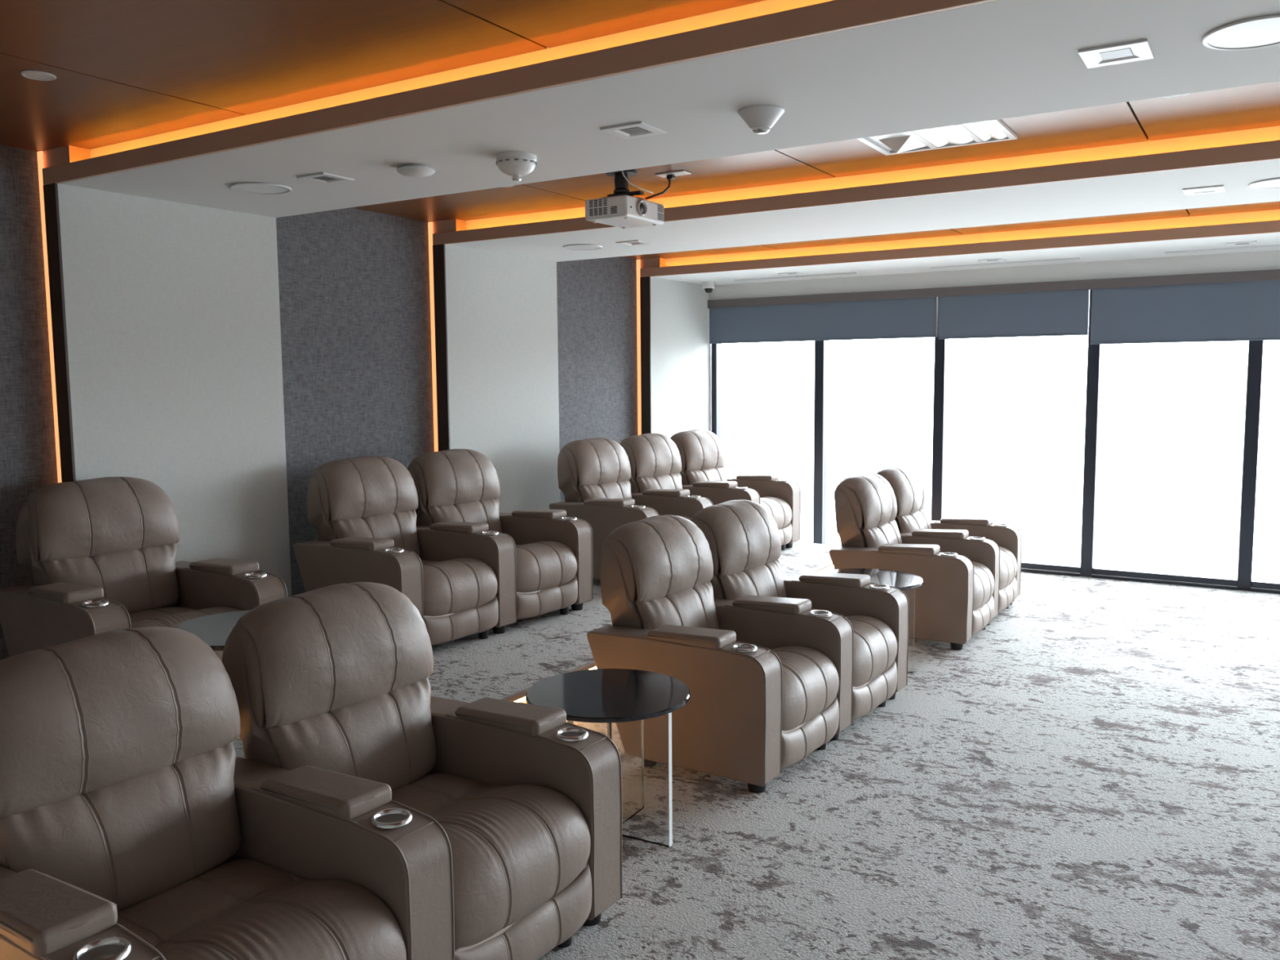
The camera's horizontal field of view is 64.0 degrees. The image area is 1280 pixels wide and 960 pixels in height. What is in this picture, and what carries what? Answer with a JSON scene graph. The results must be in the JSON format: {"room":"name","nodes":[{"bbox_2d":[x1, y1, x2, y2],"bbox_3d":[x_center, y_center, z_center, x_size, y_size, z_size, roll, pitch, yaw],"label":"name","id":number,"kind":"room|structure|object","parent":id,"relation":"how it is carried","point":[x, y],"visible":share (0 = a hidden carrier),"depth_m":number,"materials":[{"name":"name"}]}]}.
{"room":"home theater","nodes":[
{"label":"home theater","id":0,"kind":"room"},
{"bbox_2d":[0,144,711,660],"bbox_3d":[-2.563,-0.299,5.581,0.270,3.000,12.306,3,7,32],"label":"wall","id":1,"kind":"structure","parent":0,"point":[215,358],"depth_m":6.08,"materials":[{"name":"grey paint"}]},
{"bbox_2d":[708,249,1279,300],"bbox_3d":[5.053,-1.690,7.830,10.200,0.148,0.045,3,7,32],"label":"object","id":2,"kind":"structure","parent":1,"relation":"attached to","point":[1265,260],"depth_m":8.91,"materials":[{"name":"white paint"}]},
{"bbox_2d":[0,0,1279,285],"bbox_3d":[1.782,-1.401,2.695,10.590,0.322,12.426,3,7,32],"label":"ceiling","id":3,"kind":"structure","parent":0,"point":[183,101],"depth_m":4.02,"materials":[{"name":"white paint"}]},
{"bbox_2d":[20,70,56,80],"bbox_3d":[-2.188,-1.471,3.729,0.114,0.006,0.114,3,7,32],"label":"recessed light","id":4,"kind":"object","parent":3,"relation":"in","point":[32,74],"visible":1,"depth_m":3.72,"materials":[{"name":"white plastic"}]},
{"bbox_2d":[230,182,292,194],"bbox_3d":[-1.857,-1.430,5.029,0.284,0.009,0.284,3,7,32],"label":"ceiling speaker","id":5,"kind":"object","parent":3,"relation":"attached to","point":[258,188],"visible":1,"depth_m":5.00,"materials":[{"name":"white plastic"}]},
{"bbox_2d":[233,184,288,193],"bbox_3d":[-1.857,-1.430,5.029,0.257,0.008,0.257,3,7,32],"label":"speaker grille","id":6,"kind":"object","parent":5,"relation":"attached to","point":[251,188],"depth_m":5.02,"materials":[{"name":"white plastic"}]},
{"bbox_2d":[296,172,354,184],"bbox_3d":[-1.474,-1.413,4.804,0.184,0.007,0.184,3,7,32],"label":"recessed light","id":7,"kind":"object","parent":3,"relation":"in","point":[322,178],"visible":1,"depth_m":4.79,"materials":[{"name":"white plastic"}]},
{"bbox_2d":[396,164,435,177],"bbox_3d":[-1.001,-1.378,4.578,0.168,0.041,0.168,3,7,32],"label":"smoke detector","id":8,"kind":"object","parent":3,"relation":"attached to","point":[417,171],"visible":1,"depth_m":4.53,"materials":[{"name":"white plastic"}]},
{"bbox_2d":[495,151,537,182],"bbox_3d":[-0.528,-1.330,4.384,0.174,0.106,0.174,3,7,32],"label":"detector","id":9,"kind":"object","parent":3,"relation":"attached to","point":[516,165],"visible":1,"depth_m":4.33,"materials":[{"name":"white plastic"}]},
{"bbox_2d":[563,244,602,250],"bbox_3d":[-0.409,-1.666,7.337,0.284,0.009,0.284,3,7,32],"label":"ceiling speaker","id":10,"kind":"object","parent":3,"relation":"attached to","point":[573,246],"visible":1,"depth_m":7.30,"materials":[{"name":"white plastic"}]},
{"bbox_2d":[564,245,600,249],"bbox_3d":[-0.409,-1.667,7.337,0.257,0.008,0.257,3,7,32],"label":"speaker grille","id":11,"kind":"object","parent":10,"relation":"attached to","point":[570,247],"depth_m":7.34,"materials":[{"name":"white plastic"}]},
{"bbox_2d":[603,168,644,199],"bbox_3d":[-0.083,-1.585,5.521,0.222,0.158,0.192,3,7,33],"label":"mount","id":12,"kind":"object","parent":3,"relation":"attached to","point":[621,184],"visible":0.65,"depth_m":5.50,"materials":[{"name":"black plastic"}]},
{"bbox_2d":[585,195,663,229],"bbox_3d":[-0.073,-1.441,5.530,0.287,0.118,0.382,3,7,33],"label":"projector","id":13,"kind":"object","parent":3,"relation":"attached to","point":[624,211],"visible":1,"depth_m":5.41,"materials":[{"name":"white plastic"}]},
{"bbox_2d":[589,198,617,216],"bbox_3d":[-0.193,-1.435,5.384,0.175,0.080,0.007,3,7,33],"label":"vent","id":14,"kind":"object","parent":13,"relation":"attached to","point":[596,203],"depth_m":5.39,"materials":[{"name":"white plastic"}]},
{"bbox_2d":[657,204,663,220],"bbox_3d":[0.110,-1.456,5.584,0.006,0.078,0.060,3,7,33],"label":"vent","id":15,"kind":"object","parent":13,"relation":"attached to","point":[660,207],"depth_m":5.58,"materials":[{"name":"black plastic"}]},
{"bbox_2d":[600,121,666,139],"bbox_3d":[-0.024,-1.340,3.933,0.184,0.007,0.184,3,7,32],"label":"recessed light","id":16,"kind":"object","parent":3,"relation":"in","point":[640,129],"visible":1,"depth_m":3.92,"materials":[{"name":"grey"}]},
{"bbox_2d":[615,240,652,245],"bbox_3d":[-0.041,-1.652,7.145,0.184,0.007,0.184,3,7,32],"label":"recessed light","id":17,"kind":"object","parent":3,"relation":"in","point":[636,242],"visible":1,"depth_m":7.13,"materials":[{"name":"grey plastic"}]},
{"bbox_2d":[621,170,653,193],"bbox_3d":[-0.016,-1.594,5.454,0.193,0.123,0.012,-3,6,-26],"label":"cable","id":18,"kind":"object","parent":3,"relation":"hanging from","point":[624,175],"visible":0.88,"depth_m":5.45,"materials":[{"name":"white plastic"}]},
{"bbox_2d":[655,170,691,179],"bbox_3d":[0.182,-1.660,5.599,0.180,0.030,0.090,3,7,32],"label":"outlet","id":19,"kind":"object","parent":3,"relation":"attached to","point":[672,175],"visible":1,"depth_m":5.59,"materials":[{"name":"white plastic"}]},
{"bbox_2d":[644,177,671,199],"bbox_3d":[0.099,-1.584,5.568,0.149,0.126,0.026,-3,6,-22],"label":"power cable","id":20,"kind":"object","parent":19,"relation":"attached to","point":[668,179],"visible":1,"depth_m":5.57,"materials":[{"name":"black plastic"}]},
{"bbox_2d":[702,280,715,293],"bbox_3d":[0.674,-1.889,10.057,0.124,0.110,0.124,3,7,32],"label":"dome camera","id":21,"kind":"object","parent":3,"relation":"attached to","point":[708,286],"visible":1,"depth_m":10.01,"materials":[{"name":"white plastic"}]},
{"bbox_2d":[737,104,784,134],"bbox_3d":[0.434,-1.282,3.671,0.166,0.080,0.166,3,7,32],"label":"fire alarm","id":22,"kind":"object","parent":3,"relation":"attached to","point":[760,118],"visible":1,"depth_m":3.63,"materials":[{"name":"white plastic"}]},
{"bbox_2d":[777,271,804,275],"bbox_3d":[1.379,-1.875,9.324,0.184,0.007,0.184,3,7,32],"label":"recessed light","id":23,"kind":"object","parent":3,"relation":"in","point":[793,273],"visible":1,"depth_m":9.30,"materials":[{"name":"grey plastic"}]},
{"bbox_2d":[734,271,857,281],"bbox_3d":[1.441,-1.903,9.602,1.200,0.006,0.080,3,7,32],"label":"ceiling vent","id":24,"kind":"object","parent":3,"relation":"in","point":[853,272],"visible":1,"depth_m":9.57,"materials":[{"name":"white plastic"}]},
{"bbox_2d":[857,119,1017,155],"bbox_3d":[1.335,-1.570,4.701,0.630,0.055,0.630,3,7,32],"label":"ceiling fixture","id":25,"kind":"object","parent":3,"relation":"attached to","point":[993,131],"visible":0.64,"depth_m":4.80,"materials":[{"name":"white plastic"}]},
{"bbox_2d":[977,257,1006,262],"bbox_3d":[2.882,-1.796,8.385,0.184,0.007,0.184,3,7,32],"label":"recessed light","id":26,"kind":"object","parent":3,"relation":"in","point":[998,260],"visible":1,"depth_m":8.37,"materials":[{"name":"grey plastic"}]},
{"bbox_2d":[929,257,1079,268],"bbox_3d":[3.048,-1.820,8.611,1.200,0.006,0.080,3,7,32],"label":"ceiling vent","id":27,"kind":"object","parent":3,"relation":"in","point":[1066,259],"visible":1,"depth_m":8.58,"materials":[{"name":"white plastic"}]},
{"bbox_2d":[1078,39,1154,68],"bbox_3d":[1.417,-1.266,3.050,0.184,0.007,0.184,3,7,32],"label":"recessed light","id":28,"kind":"object","parent":3,"relation":"in","point":[1140,50],"visible":1,"depth_m":3.04,"materials":[{"name":"grey"}]},
{"bbox_2d":[1164,93,1190,97],"bbox_3d":[2.136,-1.542,4.087,0.114,0.006,0.114,3,7,32],"label":"recessed light","id":29,"kind":"object","parent":3,"relation":"in","point":[1183,95],"visible":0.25,"depth_m":4.12,"materials":[{"name":"white plastic"}]},
{"bbox_2d":[1182,185,1225,195],"bbox_3d":[2.916,-1.497,5.297,0.184,0.007,0.184,3,7,32],"label":"recessed light","id":30,"kind":"object","parent":3,"relation":"in","point":[1218,188],"visible":1,"depth_m":5.28,"materials":[{"name":"grey plastic"}]},
{"bbox_2d":[1164,244,1279,253],"bbox_3d":[4.595,-1.740,7.656,1.200,0.006,0.080,3,7,32],"label":"ceiling vent","id":31,"kind":"object","parent":3,"relation":"in","point":[1267,246],"visible":1,"depth_m":7.76,"materials":[{"name":"white plastic"}]},
{"bbox_2d":[1201,13,1279,50],"bbox_3d":[1.733,-1.250,2.867,0.284,0.009,0.284,3,7,32],"label":"ceiling speaker","id":32,"kind":"object","parent":3,"relation":"attached to","point":[1264,31],"visible":1,"depth_m":2.87,"materials":[{"name":"white plastic"}]},
{"bbox_2d":[1226,240,1257,246],"bbox_3d":[4.378,-1.718,7.450,0.184,0.007,0.184,3,7,32],"label":"recessed light","id":33,"kind":"object","parent":3,"relation":"in","point":[1251,242],"visible":1,"depth_m":7.43,"materials":[{"name":"grey plastic"}]},
{"bbox_2d":[1248,177,1279,188],"bbox_3d":[3.195,-1.479,5.102,0.284,0.009,0.284,3,7,32],"label":"ceiling speaker","id":34,"kind":"object","parent":3,"relation":"attached to","point":[1274,183],"visible":1,"depth_m":5.12,"materials":[{"name":"white plastic"}]},
{"bbox_2d":[1251,179,1279,187],"bbox_3d":[3.195,-1.480,5.102,0.257,0.008,0.257,3,7,32],"label":"speaker grille","id":35,"kind":"object","parent":34,"relation":"attached to","point":[1264,183],"depth_m":5.11,"materials":[{"name":"white plastic"}]},
{"bbox_2d":[537,571,1279,959],"bbox_3d":[1.760,1.478,3.043,10.500,0.120,12.256,3,7,32],"label":"floor","id":36,"kind":"structure","parent":0,"point":[1094,774],"depth_m":4.06,"materials":[{"name":"carpet"}]},
{"bbox_2d":[0,626,454,959],"bbox_3d":[-1.117,0.960,2.522,0.968,1.060,0.921,3,7,34],"label":"recliner","id":37,"kind":"object","parent":36,"relation":"on","point":[133,827],"visible":1,"depth_m":2.56,"materials":[{"name":"brown leather"}]},
{"bbox_2d":[0,626,239,818],"bbox_3d":[-1.400,0.602,2.680,0.280,0.374,0.668,3,7,34],"label":"pillow","id":38,"kind":"object","parent":37,"relation":"on","point":[103,722],"depth_m":2.59,"materials":[{"name":"leather"}]},
{"bbox_2d":[0,741,241,911],"bbox_3d":[-1.305,0.911,2.647,0.195,0.343,0.636,3,7,34],"label":"lumbar pillow","id":39,"kind":"object","parent":37,"relation":"on","point":[132,836],"depth_m":2.58,"materials":[{"name":"leather"}]},
{"bbox_2d":[222,582,622,959],"bbox_3d":[-0.660,0.891,3.194,1.005,1.060,0.840,3,7,34],"label":"recliner","id":40,"kind":"object","parent":36,"relation":"on","point":[526,800],"visible":0.77,"depth_m":3.15,"materials":[{"name":"brown leather"}]},
{"bbox_2d":[235,582,433,728],"bbox_3d":[-0.976,0.539,3.297,0.280,0.374,0.668,3,7,34],"label":"pillow","id":41,"kind":"object","parent":40,"relation":"on","point":[344,655],"depth_m":3.16,"materials":[{"name":"leather"}]},
{"bbox_2d":[263,677,436,791],"bbox_3d":[-0.881,0.847,3.264,0.195,0.343,0.636,3,7,34],"label":"lumbar pillow","id":42,"kind":"object","parent":40,"relation":"on","point":[385,732],"depth_m":3.21,"materials":[{"name":"leather"}]},
{"bbox_2d":[525,668,689,847],"bbox_3d":[-0.118,1.073,3.901,0.620,0.552,0.620,3,6,29],"label":"side table","id":43,"kind":"object","parent":36,"relation":"on","point":[633,708],"visible":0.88,"depth_m":3.81,"materials":[{"name":"glass"}]},
{"bbox_2d":[427,542,841,703],"bbox_3d":[-1.882,1.165,4.861,2.072,0.212,11.550,3,7,32],"label":"carpet","id":44,"kind":"object","parent":36,"relation":"on","point":[469,668],"depth_m":5.77,"materials":[{"name":"carpet"}]},
{"bbox_2d":[0,476,287,657],"bbox_3d":[-2.311,0.539,4.771,0.968,1.060,0.921,4,7,36],"label":"recliner","id":45,"kind":"object","parent":44,"relation":"on","point":[100,553],"visible":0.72,"depth_m":4.78,"materials":[{"name":"leather"}]},
{"bbox_2d":[29,476,179,561],"bbox_3d":[-2.588,0.180,4.937,0.280,0.374,0.668,4,7,36],"label":"pillow","id":46,"kind":"object","parent":45,"relation":"on","point":[106,518],"depth_m":4.83,"materials":[{"name":"leather"}]},
{"bbox_2d":[39,543,179,613],"bbox_3d":[-2.495,0.489,4.900,0.195,0.343,0.636,4,7,36],"label":"lumbar pillow","id":47,"kind":"object","parent":45,"relation":"on","point":[140,577],"depth_m":4.86,"materials":[{"name":"leather"}]},
{"bbox_2d":[171,609,250,758],"bbox_3d":[-1.547,0.853,4.094,0.620,0.552,0.620,2,6,20],"label":"side table","id":48,"kind":"object","parent":44,"relation":"on","point":[214,630],"visible":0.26,"depth_m":4.03,"materials":[{"name":"black glass"}]},
{"bbox_2d":[293,456,516,644],"bbox_3d":[-1.382,0.406,6.054,0.968,1.060,0.921,3,7,35],"label":"recliner","id":49,"kind":"object","parent":44,"relation":"on","point":[460,578],"visible":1,"depth_m":5.96,"materials":[{"name":"leather"}]},
{"bbox_2d":[314,456,417,521],"bbox_3d":[-1.663,0.048,6.216,0.280,0.374,0.668,3,7,35],"label":"pillow","id":50,"kind":"object","parent":49,"relation":"on","point":[362,488],"depth_m":6.08,"materials":[{"name":"leather"}]},
{"bbox_2d":[329,510,419,555],"bbox_3d":[-1.568,0.357,6.181,0.195,0.343,0.636,3,7,35],"label":"lumbar pillow","id":51,"kind":"object","parent":49,"relation":"on","point":[399,526],"depth_m":6.12,"materials":[{"name":"leather"}]},
{"bbox_2d":[406,448,593,619],"bbox_3d":[-0.919,0.339,6.712,0.978,1.060,0.815,3,7,35],"label":"recliner","id":52,"kind":"object","parent":44,"relation":"on","point":[554,548],"visible":0.67,"depth_m":6.66,"materials":[{"name":"leather"}]},
{"bbox_2d":[410,448,500,507],"bbox_3d":[-1.230,-0.015,6.827,0.280,0.374,0.668,3,7,35],"label":"pillow","id":53,"kind":"object","parent":52,"relation":"on","point":[452,477],"depth_m":6.69,"materials":[{"name":"leather"}]},
{"bbox_2d":[426,497,502,532],"bbox_3d":[-1.136,0.294,6.792,0.195,0.343,0.636,3,7,35],"label":"lumbar pillow","id":54,"kind":"object","parent":52,"relation":"on","point":[486,510],"depth_m":6.71,"materials":[{"name":"leather"}]},
{"bbox_2d":[549,437,713,579],"bbox_3d":[-0.060,0.218,7.880,0.968,1.060,0.921,3,7,35],"label":"recliner","id":55,"kind":"object","parent":44,"relation":"on","point":[594,473],"visible":0.57,"depth_m":7.82,"materials":[{"name":"leather"}]},
{"bbox_2d":[561,437,631,487],"bbox_3d":[-0.341,-0.140,8.043,0.280,0.374,0.668,3,7,35],"label":"pillow","id":56,"kind":"object","parent":55,"relation":"on","point":[594,462],"depth_m":7.87,"materials":[{"name":"leather"}]},
{"bbox_2d":[577,480,631,502],"bbox_3d":[-0.246,0.169,8.008,0.195,0.343,0.636,3,7,35],"label":"lumbar pillow","id":57,"kind":"object","parent":55,"relation":"on","point":[586,489],"depth_m":7.90,"materials":[{"name":"leather"}]},
{"bbox_2d":[619,433,759,505],"bbox_3d":[0.404,0.150,8.537,0.978,1.060,0.815,3,7,35],"label":"recliner","id":58,"kind":"object","parent":44,"relation":"on","point":[655,459],"visible":0.3,"depth_m":8.55,"materials":[{"name":"leather"}]},
{"bbox_2d":[619,433,681,478],"bbox_3d":[0.092,-0.203,8.653,0.280,0.374,0.668,3,7,35],"label":"pillow","id":59,"kind":"object","parent":58,"relation":"on","point":[651,455],"depth_m":8.50,"materials":[{"name":"leather"}]},
{"bbox_2d":[635,472,682,493],"bbox_3d":[0.187,0.106,8.618,0.195,0.343,0.636,3,7,35],"label":"lumbar pillow","id":60,"kind":"object","parent":58,"relation":"on","point":[643,481],"depth_m":8.50,"materials":[{"name":"leather"}]},
{"bbox_2d":[670,429,800,550],"bbox_3d":[0.837,0.088,9.148,0.978,1.060,0.815,3,7,35],"label":"recliner","id":61,"kind":"object","parent":44,"relation":"on","point":[701,451],"visible":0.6,"depth_m":9.12,"materials":[{"name":"leather"}]},
{"bbox_2d":[670,429,725,471],"bbox_3d":[0.526,-0.266,9.264,0.280,0.374,0.668,3,7,35],"label":"pillow","id":62,"kind":"object","parent":61,"relation":"on","point":[700,450],"depth_m":9.11,"materials":[{"name":"leather"}]},
{"bbox_2d":[684,466,727,484],"bbox_3d":[0.620,0.043,9.228,0.195,0.343,0.636,3,7,35],"label":"lumbar pillow","id":63,"kind":"object","parent":61,"relation":"on","point":[693,474],"depth_m":9.11,"materials":[{"name":"leather"}]},
{"bbox_2d":[586,515,853,793],"bbox_3d":[0.387,0.728,4.788,0.968,1.060,0.921,3,7,34],"label":"recliner","id":64,"kind":"object","parent":36,"relation":"on","point":[769,680],"visible":0.98,"depth_m":4.60,"materials":[{"name":"leather"}]},
{"bbox_2d":[606,515,713,603],"bbox_3d":[0.104,0.370,4.947,0.280,0.374,0.668,3,7,34],"label":"pillow","id":65,"kind":"object","parent":64,"relation":"on","point":[660,558],"depth_m":4.77,"materials":[{"name":"leather"}]},
{"bbox_2d":[634,581,719,630],"bbox_3d":[0.199,0.678,4.913,0.195,0.343,0.636,3,7,34],"label":"lumbar pillow","id":66,"kind":"object","parent":64,"relation":"on","point":[687,603],"depth_m":4.82,"materials":[{"name":"leather"}]},
{"bbox_2d":[711,340,828,544],"bbox_3d":[1.292,-0.561,10.377,1.232,2.530,0.150,3,7,32],"label":"window","id":67,"kind":"structure","parent":36,"relation":"on","point":[821,347],"depth_m":10.09,"materials":[{"name":"grey metal"}]},
{"bbox_2d":[690,499,908,719],"bbox_3d":[0.843,0.659,5.450,0.978,1.060,0.815,3,7,34],"label":"recliner","id":68,"kind":"object","parent":36,"relation":"on","point":[743,537],"visible":0.6,"depth_m":5.41,"materials":[{"name":"leather"}]},
{"bbox_2d":[691,499,781,576],"bbox_3d":[0.530,0.307,5.562,0.280,0.374,0.668,3,7,34],"label":"pillow","id":69,"kind":"object","parent":68,"relation":"on","point":[743,537],"depth_m":5.41,"materials":[{"name":"leather"}]},
{"bbox_2d":[717,559,786,599],"bbox_3d":[0.625,0.615,5.528,0.195,0.343,0.636,3,7,34],"label":"lumbar pillow","id":70,"kind":"object","parent":68,"relation":"on","point":[757,577],"depth_m":5.42,"materials":[{"name":"leather"}]},
{"bbox_2d":[823,568,923,672],"bbox_3d":[1.350,0.851,6.062,0.620,0.552,0.620,1,6,15],"label":"side table","id":71,"kind":"object","parent":36,"relation":"on","point":[906,582],"visible":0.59,"depth_m":6.00,"materials":[{"name":"black glass"}]},
{"bbox_2d":[824,331,948,520],"bbox_3d":[2.312,-0.508,9.748,1.167,2.530,0.150,3,7,32],"label":"window","id":72,"kind":"structure","parent":36,"relation":"on","point":[939,446],"depth_m":9.43,"materials":[{"name":"grey metal"}]},
{"bbox_2d":[829,472,999,649],"bbox_3d":[1.887,0.500,7.007,0.968,1.060,0.921,3,6,31],"label":"recliner","id":73,"kind":"object","parent":36,"relation":"on","point":[957,597],"visible":0.92,"depth_m":6.78,"materials":[{"name":"leather"}]},
{"bbox_2d":[837,472,897,530],"bbox_3d":[1.593,0.144,7.150,0.280,0.374,0.668,3,6,31],"label":"pillow","id":74,"kind":"object","parent":73,"relation":"on","point":[866,501],"depth_m":6.92,"materials":[{"name":"leather"}]},
{"bbox_2d":[861,519,902,547],"bbox_3d":[1.692,0.452,7.121,0.195,0.343,0.636,3,6,31],"label":"lumbar pillow","id":75,"kind":"object","parent":73,"relation":"on","point":[876,533],"depth_m":6.95,"materials":[{"name":"leather"}]},
{"bbox_2d":[875,464,1022,612],"bbox_3d":[2.304,0.429,7.694,0.978,1.060,0.815,3,6,31],"label":"recliner","id":76,"kind":"object","parent":36,"relation":"on","point":[908,486],"visible":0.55,"depth_m":7.68,"materials":[{"name":"leather"}]},
{"bbox_2d":[875,464,926,517],"bbox_3d":[1.983,0.078,7.788,0.280,0.374,0.668,3,6,31],"label":"pillow","id":77,"kind":"object","parent":76,"relation":"on","point":[908,486],"depth_m":7.62,"materials":[{"name":"leather"}]},
{"bbox_2d":[896,507,931,533],"bbox_3d":[2.082,0.386,7.759,0.195,0.343,0.636,3,6,31],"label":"lumbar pillow","id":78,"kind":"object","parent":76,"relation":"on","point":[908,520],"depth_m":7.59,"materials":[{"name":"leather"}]},
{"bbox_2d":[942,289,1102,577],"bbox_3d":[3.361,-0.454,9.100,1.300,2.530,0.150,3,7,32],"label":"window","id":79,"kind":"structure","parent":36,"relation":"on","point":[1092,399],"depth_m":8.78,"materials":[{"name":"grey metal"}]},
{"bbox_2d":[937,288,1089,339],"bbox_3d":[3.239,-1.438,8.946,1.258,0.380,0.014,3,7,32],"label":"roller shade","id":80,"kind":"object","parent":79,"relation":"attached to","point":[1058,313],"visible":1,"depth_m":8.93,"materials":[{"name":"fabric"}]},
{"bbox_2d":[1091,340,1263,591],"bbox_3d":[4.415,-0.400,8.450,1.179,2.530,0.150,3,7,32],"label":"window","id":81,"kind":"structure","parent":36,"relation":"on","point":[1243,581],"depth_m":8.19,"materials":[{"name":"grey metal"}]},
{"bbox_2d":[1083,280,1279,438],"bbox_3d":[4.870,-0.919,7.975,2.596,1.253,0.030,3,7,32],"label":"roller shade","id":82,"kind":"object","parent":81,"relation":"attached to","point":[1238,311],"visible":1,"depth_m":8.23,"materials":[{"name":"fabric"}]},
{"bbox_2d":[1250,441,1279,593],"bbox_3d":[5.455,-0.346,7.808,1.269,2.530,0.150,3,7,32],"label":"window","id":83,"kind":"structure","parent":36,"relation":"on","point":[1257,585],"depth_m":8.17,"materials":[{"name":"grey metal"}]},
{"bbox_3d":[6.275,0.156,0.129,0.120,3.000,12.306,3,7,32],"label":"wall","id":84,"kind":"structure","parent":0,"visible":0},
{"bbox_2d":[709,297,936,343],"bbox_3d":[1.700,-1.526,9.894,2.322,0.362,0.014,3,7,32],"label":"roller shade","id":85,"kind":"object","parent":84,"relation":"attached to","point":[910,317],"visible":1,"depth_m":9.84,"materials":[{"name":"fabric"}]},
{"bbox_2d":[935,297,938,337],"bbox_3d":[2.692,-1.475,9.276,0.013,0.360,0.030,3,7,32],"label":"trim","id":86,"kind":"structure","parent":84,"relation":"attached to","point":[937,298],"depth_m":9.27,"materials":[{"name":"silver metal"}]},
{"bbox_2d":[707,269,1279,308],"bbox_3d":[5.041,-1.575,7.819,10.200,0.080,0.055,3,7,32],"label":"trim","id":87,"kind":"structure","parent":84,"relation":"attached to","point":[1269,274],"depth_m":8.89,"materials":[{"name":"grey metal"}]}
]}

